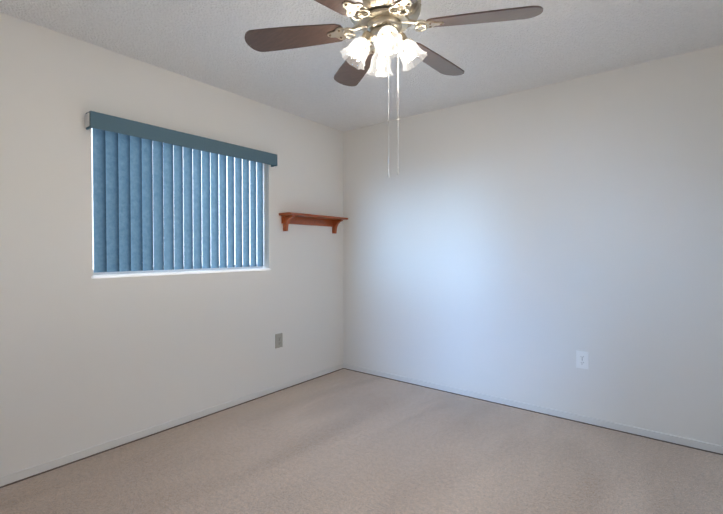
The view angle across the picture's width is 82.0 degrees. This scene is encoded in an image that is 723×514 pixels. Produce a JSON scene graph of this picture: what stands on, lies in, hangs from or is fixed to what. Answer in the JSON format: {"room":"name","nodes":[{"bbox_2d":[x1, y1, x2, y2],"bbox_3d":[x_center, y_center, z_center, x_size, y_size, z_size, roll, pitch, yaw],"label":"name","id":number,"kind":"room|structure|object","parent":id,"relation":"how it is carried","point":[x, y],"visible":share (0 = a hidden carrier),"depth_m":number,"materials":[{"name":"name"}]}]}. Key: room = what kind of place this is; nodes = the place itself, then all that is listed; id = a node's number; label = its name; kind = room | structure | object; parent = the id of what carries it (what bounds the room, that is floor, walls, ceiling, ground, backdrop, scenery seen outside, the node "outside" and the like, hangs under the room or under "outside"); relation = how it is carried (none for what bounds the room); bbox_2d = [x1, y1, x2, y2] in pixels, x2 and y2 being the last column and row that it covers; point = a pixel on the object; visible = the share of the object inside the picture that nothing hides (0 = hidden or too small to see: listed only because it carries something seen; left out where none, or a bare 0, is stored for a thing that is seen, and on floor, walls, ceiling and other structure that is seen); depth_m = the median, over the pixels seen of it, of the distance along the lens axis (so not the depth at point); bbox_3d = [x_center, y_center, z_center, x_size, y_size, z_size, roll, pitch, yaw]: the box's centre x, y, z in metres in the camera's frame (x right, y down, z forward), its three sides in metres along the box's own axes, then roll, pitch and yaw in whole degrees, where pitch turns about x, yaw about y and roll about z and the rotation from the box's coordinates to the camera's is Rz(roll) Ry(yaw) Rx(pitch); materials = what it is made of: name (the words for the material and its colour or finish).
{"room":"empty bedroom","nodes":[
{"label":"empty bedroom","id":0,"kind":"room"},
{"bbox_2d":[0,12,342,476],"bbox_3d":[-1.633,-0.042,2.591,0.200,2.440,4.860,1,1,38],"label":"wall","id":1,"kind":"structure","parent":0,"point":[87,361],"depth_m":2.61,"materials":[{"name":"white paint"}]},
{"bbox_2d":[0,363,343,486],"bbox_3d":[-1.550,1.155,2.546,0.010,0.048,4.460,1,1,38],"label":"baseboard","id":2,"kind":"structure","parent":1,"relation":"attached to","point":[36,469],"depth_m":2.71,"materials":[{"name":"white wood"}]},
{"bbox_2d":[91,128,260,274],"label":"window","id":3,"kind":"structure","parent":1,"relation":"in","point":[201,200],"depth_m":3.34,"materials":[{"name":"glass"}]},
{"bbox_2d":[85,111,276,272],"bbox_3d":[-1.189,-0.383,2.992,0.147,0.939,1.401,1,1,38],"label":"window blinds","id":4,"kind":"object","parent":3,"relation":"attached to","point":[132,174],"visible":1,"depth_m":2.86,"materials":[{"name":"fabric"}]},
{"bbox_2d":[91,268,270,278],"bbox_3d":[-1.247,0.112,3.044,0.158,0.015,1.351,1,1,38],"label":"sill","id":5,"kind":"structure","parent":1,"relation":"attached to","point":[165,273],"depth_m":2.87,"materials":[{"name":"white"}]},
{"bbox_2d":[275,333,282,347],"bbox_3d":[-0.717,0.727,3.614,0.009,0.122,0.078,1,1,38],"label":"electrical outlet","id":6,"kind":"object","parent":1,"relation":"attached to","point":[279,340],"visible":1,"depth_m":3.61,"materials":[{"name":"beige plastic"}]},
{"bbox_2d":[279,212,347,233],"bbox_3d":[-0.424,-0.308,3.861,0.150,0.155,0.764,1,1,38],"label":"shelf","id":7,"kind":"object","parent":1,"relation":"attached to","point":[288,218],"visible":1,"depth_m":3.84,"materials":[{"name":"brown wood"}]},
{"bbox_2d":[0,369,722,513],"bbox_3d":[0.027,1.249,1.325,4.400,0.100,4.860,1,1,38],"label":"floor","id":8,"kind":"structure","parent":0,"point":[344,441],"depth_m":2.36,"materials":[{"name":"carpet"}]},
{"bbox_2d":[0,0,722,131],"bbox_3d":[0.027,-1.291,1.284,4.400,0.100,4.860,1,1,38],"label":"ceiling","id":9,"kind":"structure","parent":0,"point":[554,41],"depth_m":2.46,"materials":[{"name":"white paint"}]},
{"bbox_2d":[245,0,542,176],"bbox_3d":[0.094,-0.787,1.728,1.121,0.921,1.232,1,1,38],"label":"fan","id":10,"kind":"object","parent":9,"relation":"hanging from","point":[383,25],"visible":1,"depth_m":1.70,"materials":[{"name":"brown wood"}]},
{"bbox_2d":[343,45,722,445],"bbox_3d":[1.533,-0.050,3.085,4.200,2.440,0.200,1,1,38],"label":"wall","id":11,"kind":"structure","parent":0,"point":[523,246],"depth_m":3.04,"materials":[{"name":"white paint"}]},
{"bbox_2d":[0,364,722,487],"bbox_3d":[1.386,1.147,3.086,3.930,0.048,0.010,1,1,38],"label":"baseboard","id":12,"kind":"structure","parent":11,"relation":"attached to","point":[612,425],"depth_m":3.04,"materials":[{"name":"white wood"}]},
{"bbox_2d":[576,350,588,368],"bbox_3d":[1.562,0.728,2.943,0.078,0.122,0.009,1,1,38],"label":"electrical outlet","id":13,"kind":"object","parent":11,"relation":"attached to","point":[582,359],"visible":1,"depth_m":2.94,"materials":[{"name":"white plastic"}]}
]}

